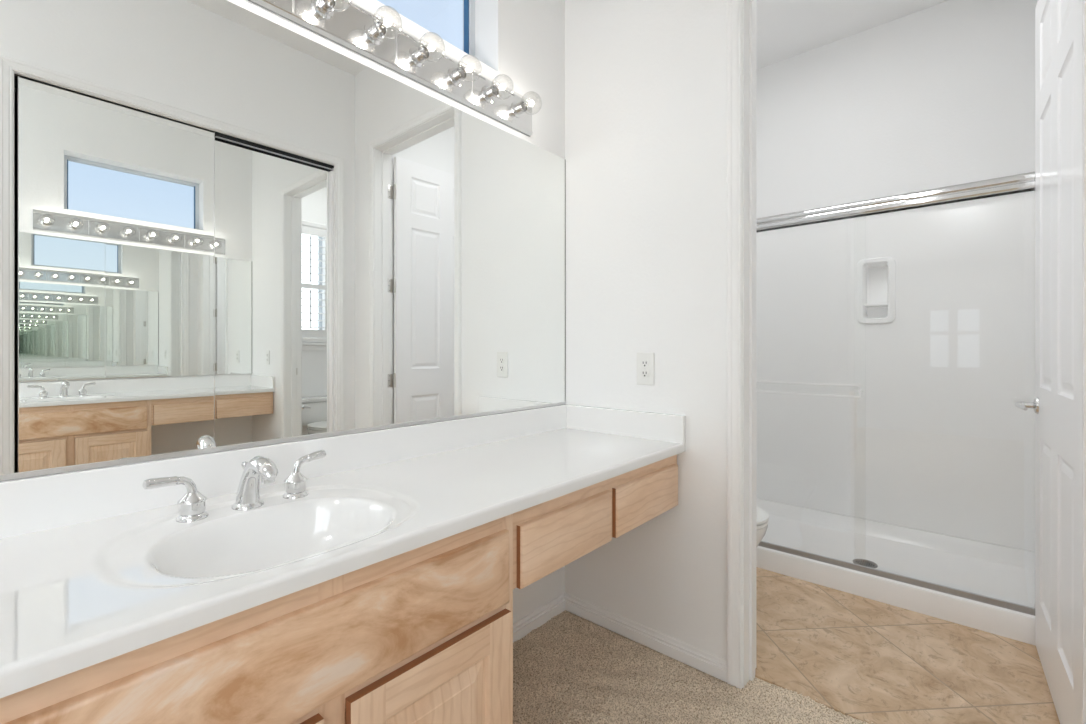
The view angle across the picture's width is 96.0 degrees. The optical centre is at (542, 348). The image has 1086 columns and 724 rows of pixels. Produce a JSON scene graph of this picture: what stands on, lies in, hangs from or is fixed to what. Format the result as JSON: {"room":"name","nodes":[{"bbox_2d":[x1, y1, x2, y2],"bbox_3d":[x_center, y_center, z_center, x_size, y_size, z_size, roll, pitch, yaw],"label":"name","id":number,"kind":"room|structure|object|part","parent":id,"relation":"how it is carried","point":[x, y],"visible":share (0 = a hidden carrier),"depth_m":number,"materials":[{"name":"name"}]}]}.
{"room":"bathroom","nodes":[
{"label":"bathroom","id":0,"kind":"room"},
{"bbox_2d":[3,0,564,622],"bbox_3d":[-0.971,-0.325,1.072,0.180,3.130,6.840,0,0,41],"label":"wall","id":1,"kind":"structure","parent":0,"point":[523,41],"depth_m":1.94,"materials":[{"name":"white paint"}]},
{"bbox_2d":[0,0,565,480],"bbox_3d":[-0.483,-0.297,1.489,0.008,1.078,1.770,0,0,41],"label":"wall mirror","id":2,"kind":"object","parent":1,"relation":"attached to","point":[223,227],"visible":1,"depth_m":1.19,"materials":[{"name":"white mirror"}]},
{"bbox_2d":[0,404,567,538],"bbox_3d":[-0.476,0.294,1.483,0.023,0.103,1.770,0,0,41],"label":"backsplash","id":3,"kind":"structure","parent":1,"relation":"attached to","point":[44,502],"depth_m":1.14,"materials":[{"name":"stone"}]},
{"bbox_2d":[248,0,532,136],"bbox_3d":[-0.436,-0.938,1.508,0.053,0.150,1.224,0,0,41],"label":"vanity light bar","id":4,"kind":"object","parent":1,"relation":"attached to","point":[353,28],"visible":0.97,"depth_m":1.53,"materials":[{"name":"silver metal"}]},
{"bbox_2d":[311,0,335,18],"bbox_3d":[-0.588,-0.936,1.323,0.040,0.060,0.060,0,0,41],"label":"socket","id":5,"kind":"object","parent":4,"relation":"attached to","point":[319,10],"depth_m":1.32,"materials":[{"name":"silver metal"}]},
{"bbox_2d":[364,21,386,44],"bbox_3d":[-0.488,-0.936,1.438,0.040,0.060,0.060,0,0,41],"label":"socket","id":6,"kind":"object","parent":4,"relation":"attached to","point":[371,36],"depth_m":1.44,"materials":[{"name":"silver metal"}]},
{"bbox_2d":[373,5,401,38],"bbox_3d":[-0.446,-0.936,1.402,0.084,0.080,0.080,0,0,41],"label":"light bulb","id":7,"kind":"object","parent":4,"relation":"attached to","point":[387,21],"visible":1,"depth_m":1.40,"materials":[{"name":"clear glass"}]},
{"bbox_2d":[409,46,429,66],"bbox_3d":[-0.388,-0.936,1.553,0.040,0.060,0.060,0,0,41],"label":"socket","id":8,"kind":"object","parent":4,"relation":"attached to","point":[416,59],"depth_m":1.55,"materials":[{"name":"silver metal"}]},
{"bbox_2d":[419,32,444,61],"bbox_3d":[-0.346,-0.936,1.516,0.084,0.080,0.080,0,0,41],"label":"light bulb","id":9,"kind":"object","parent":4,"relation":"attached to","point":[431,46],"visible":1,"depth_m":1.52,"materials":[{"name":"clear glass"}]},
{"bbox_2d":[448,67,466,85],"bbox_3d":[-0.288,-0.936,1.668,0.040,0.060,0.060,0,0,41],"label":"socket","id":10,"kind":"object","parent":4,"relation":"attached to","point":[454,78],"depth_m":1.67,"materials":[{"name":"silver metal"}]},
{"bbox_2d":[482,85,498,102],"bbox_3d":[-0.188,-0.936,1.783,0.040,0.060,0.060,0,0,41],"label":"socket","id":11,"kind":"object","parent":4,"relation":"attached to","point":[488,96],"depth_m":1.78,"materials":[{"name":"silver metal"}]},
{"bbox_2d":[511,101,526,117],"bbox_3d":[-0.087,-0.936,1.898,0.040,0.060,0.060,0,0,41],"label":"socket","id":12,"kind":"object","parent":4,"relation":"attached to","point":[517,111],"depth_m":1.89,"materials":[{"name":"silver metal"}]},
{"bbox_2d":[463,0,474,57],"bbox_3d":[-0.576,-1.272,1.620,0.045,0.440,0.885,0,0,41],"label":"window","id":13,"kind":"structure","parent":1,"relation":"in","point":[468,5],"depth_m":1.93,"materials":[{"name":"white plastic"}]},
{"bbox_2d":[513,594,564,642],"bbox_3d":[-0.188,1.110,1.823,0.014,0.068,0.856,0,0,41],"label":"baseboard","id":14,"kind":"structure","parent":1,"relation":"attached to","point":[540,616],"depth_m":2.01,"materials":[{"name":"white paint"}]},
{"bbox_2d":[565,0,726,659],"bbox_3d":[1.104,-0.325,1.366,2.562,3.130,0.129,0,0,41],"label":"wall","id":15,"kind":"structure","parent":0,"point":[646,80],"depth_m":1.87,"materials":[{"name":"white paint"}]},
{"bbox_2d":[564,593,726,681],"bbox_3d":[0.364,1.110,1.917,0.721,0.068,0.014,0,0,41],"label":"baseboard","id":16,"kind":"structure","parent":15,"relation":"attached to","point":[715,666],"depth_m":1.87,"materials":[{"name":"white paint"}]},
{"bbox_2d":[637,353,653,385],"bbox_3d":[0.396,0.077,1.892,0.077,0.126,0.009,0,0,41],"label":"wall outlet","id":17,"kind":"object","parent":15,"relation":"attached to","point":[645,361],"visible":1,"depth_m":1.89,"materials":[{"name":"white plastic"}]},
{"bbox_2d":[641,360,648,366],"bbox_3d":[0.394,0.057,1.890,0.034,0.029,0.003,0,0,41],"label":"receptacle","id":18,"kind":"object","parent":17,"relation":"attached to","point":[644,363],"depth_m":1.89,"materials":[{"name":"grey plastic"}]},
{"bbox_2d":[641,370,648,376],"bbox_3d":[0.394,0.096,1.890,0.034,0.029,0.003,0,0,41],"label":"receptacle","id":19,"kind":"object","parent":17,"relation":"attached to","point":[644,373],"depth_m":1.89,"materials":[{"name":"grey plastic"}]},
{"bbox_2d":[727,0,742,688],"bbox_3d":[0.986,-0.109,1.372,0.938,2.514,0.018,0,0,41],"label":"trim","id":20,"kind":"structure","parent":15,"relation":"attached to","point":[734,7],"depth_m":1.66,"materials":[{"name":"white paint"}]},
{"bbox_2d":[743,0,1085,723],"bbox_3d":[1.304,-0.090,1.736,0.866,2.480,0.951,0,0,41],"label":"door","id":21,"kind":"structure","parent":15,"relation":"in","point":[749,6],"depth_m":1.54,"materials":[{"name":"white paint"}]},
{"bbox_3d":[1.770,0.210,1.806,0.033,0.023,0.117,0,0,41],"label":"lever","id":22,"kind":"part","parent":21,"relation":"part of","materials":[{"name":"silver metal"}]},
{"bbox_3d":[1.822,0.210,1.826,0.042,0.064,0.064,0,0,41],"label":"lever handle","id":23,"kind":"part","parent":21,"relation":"part of","materials":[{"name":"silver metal"}]},
{"bbox_2d":[513,610,840,723],"bbox_3d":[-0.526,1.194,-0.519,2.582,0.093,5.025,0,0,41],"label":"floor","id":24,"kind":"structure","parent":0,"point":[591,647],"depth_m":1.70,"materials":[{"name":"carpet"}]},
{"bbox_2d":[513,611,872,723],"bbox_3d":[0.196,1.147,0.857,1.862,0.026,2.054,0,0,41],"label":"carpet","id":25,"kind":"object","parent":24,"relation":"on","point":[757,712],"visible":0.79,"depth_m":1.64,"materials":[{"name":"beige carpet"}]},
{"bbox_2d":[0,514,512,723],"bbox_3d":[-0.550,0.757,0.991,0.549,0.765,0.874,0,0,41],"label":"base cabinet","id":26,"kind":"object","parent":25,"relation":"on","point":[423,634],"visible":0.8,"depth_m":0.83,"materials":[{"name":"brown wood"}]},
{"bbox_3d":[-0.491,0.803,0.656,0.019,0.403,0.387,0,0,41],"label":"door","id":27,"kind":"part","parent":26,"relation":"part of","materials":[{"name":"brown wood"}]},
{"bbox_2d":[0,404,685,697],"bbox_3d":[-0.272,0.406,1.305,0.562,0.324,1.769,0,0,41],"label":"countertop","id":28,"kind":"structure","parent":26,"relation":"on","point":[97,565],"depth_m":1.06,"materials":[{"name":"stone"}]},
{"bbox_2d":[142,450,325,522],"bbox_3d":[-0.627,0.290,1.054,0.143,0.117,0.359,0,0,41],"label":"faucet","id":29,"kind":"object","parent":28,"relation":"on","point":[192,506],"visible":1,"depth_m":1.04,"materials":[{"name":"silver metal"}]},
{"bbox_3d":[-0.744,0.275,0.977,0.026,0.045,0.090,0,0,41],"label":"lever","id":30,"kind":"part","parent":29,"relation":"part of","materials":[{"name":"silver metal"}]},
{"bbox_3d":[-0.723,0.318,1.007,0.055,0.061,0.055,0,0,41],"label":"handle","id":31,"kind":"part","parent":29,"relation":"part of","materials":[{"name":"silver metal"}]},
{"bbox_3d":[-0.624,0.290,1.058,0.143,0.117,0.062,0,0,41],"label":"spout","id":32,"kind":"part","parent":29,"relation":"part of","materials":[{"name":"silver metal"}]},
{"bbox_3d":[-0.588,0.318,1.161,0.055,0.061,0.055,0,0,41],"label":"handle","id":33,"kind":"part","parent":29,"relation":"part of","materials":[{"name":"silver metal"}]},
{"bbox_3d":[-0.571,0.274,1.189,0.028,0.047,0.082,0,0,41],"label":"lever","id":34,"kind":"part","parent":29,"relation":"part of","materials":[{"name":"silver metal"}]},
{"bbox_3d":[0.071,0.493,1.302,0.019,0.149,0.386,0,0,41],"label":"drawer","id":35,"kind":"part","parent":28,"relation":"part of","materials":[{"name":"brown wood"}]},
{"bbox_3d":[0.033,0.471,1.634,0.513,0.193,0.860,0,0,41],"label":"desk drawer apron","id":36,"kind":"part","parent":28,"relation":"part of","materials":[{"name":"brown wood"}]},
{"bbox_3d":[0.351,0.493,1.623,0.019,0.149,0.410,0,0,41],"label":"drawer","id":37,"kind":"part","parent":28,"relation":"part of","materials":[{"name":"brown wood"}]},
{"bbox_3d":[-0.207,0.803,0.982,0.019,0.403,0.386,0,0,41],"label":"door","id":38,"kind":"part","parent":26,"relation":"part of","materials":[{"name":"brown wood"}]},
{"bbox_2d":[756,0,947,69],"bbox_3d":[0.002,-1.940,0.224,2.762,0.100,6.840,0,0,41],"label":"ceiling","id":39,"kind":"structure","parent":0,"point":[785,29],"depth_m":2.81,"materials":[{"name":"white paint"}]},
{"bbox_2d":[756,0,1037,236],"bbox_3d":[1.915,-0.325,2.994,1.645,3.130,0.150,0,0,41],"label":"wall","id":40,"kind":"structure","parent":0,"point":[942,94],"depth_m":2.79,"materials":[{"name":"white paint"}]},
{"bbox_2d":[756,197,1034,551],"bbox_3d":[1.629,0.127,2.672,1.618,1.758,0.820,0,0,41],"label":"shower surround","id":41,"kind":"object","parent":40,"relation":"attached to","point":[932,314],"visible":0.75,"depth_m":2.76,"materials":[{"name":"plastic"}]},
{"bbox_3d":[1.960,-0.339,2.872,0.188,0.387,0.085,0,0,41],"label":"soap dish","id":42,"kind":"part","parent":41,"relation":"part of","materials":[{"name":"plastic"}]},
{"bbox_2d":[864,303,887,306],"bbox_3d":[1.959,-0.257,2.870,0.116,0.014,0.079,0,0,41],"label":"shelf","id":43,"kind":"object","parent":41,"relation":"attached to","point":[865,304],"depth_m":2.86,"materials":[{"name":"plastic"}]},
{"bbox_2d":[755,567,1059,723],"bbox_3d":[1.413,1.190,2.327,1.765,0.100,1.815,0,0,41],"label":"floor tile","id":44,"kind":"structure","parent":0,"point":[861,658],"depth_m":1.77,"materials":[{"name":"tile"}]},
{"bbox_2d":[756,506,768,547],"bbox_3d":[0.712,0.816,2.331,0.676,0.648,0.430,0,0,41],"label":"toilet","id":45,"kind":"object","parent":44,"relation":"on","point":[762,517],"visible":0.07,"depth_m":2.10,"materials":[{"name":"white ceramic"}]},
{"bbox_3d":[0.779,0.954,2.273,0.490,0.373,0.366,0,0,41],"label":"bowl","id":46,"kind":"part","parent":45,"relation":"part of","materials":[{"name":"white ceramic"}]},
{"bbox_3d":[0.797,0.757,2.257,0.448,0.016,0.368,0,0,41],"label":"seat","id":47,"kind":"part","parent":45,"relation":"part of","materials":[{"name":"white plastic"}]},
{"bbox_3d":[0.796,0.736,2.258,0.454,0.021,0.372,0,0,41],"label":"lid","id":48,"kind":"part","parent":45,"relation":"part of","materials":[{"name":"white plastic"}]},
{"bbox_2d":[756,498,1035,645],"bbox_3d":[1.604,1.073,2.643,1.618,0.133,0.783,0,0,41],"label":"shower pan","id":49,"kind":"object","parent":44,"relation":"on","point":[1000,572],"visible":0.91,"depth_m":2.46,"materials":[{"name":"plastic"}]},
{"bbox_2d":[756,171,1034,615],"bbox_3d":[1.341,0.173,2.382,1.542,1.722,0.084,0,0,41],"label":"shower door","id":50,"kind":"structure","parent":49,"relation":"on","point":[1024,182],"depth_m":2.16,"materials":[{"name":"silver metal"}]},
{"bbox_3d":[1.337,-0.652,2.392,1.522,0.064,0.068,0,0,41],"label":"header rail","id":51,"kind":"part","parent":50,"relation":"part of","materials":[{"name":"silver metal"}]}
]}

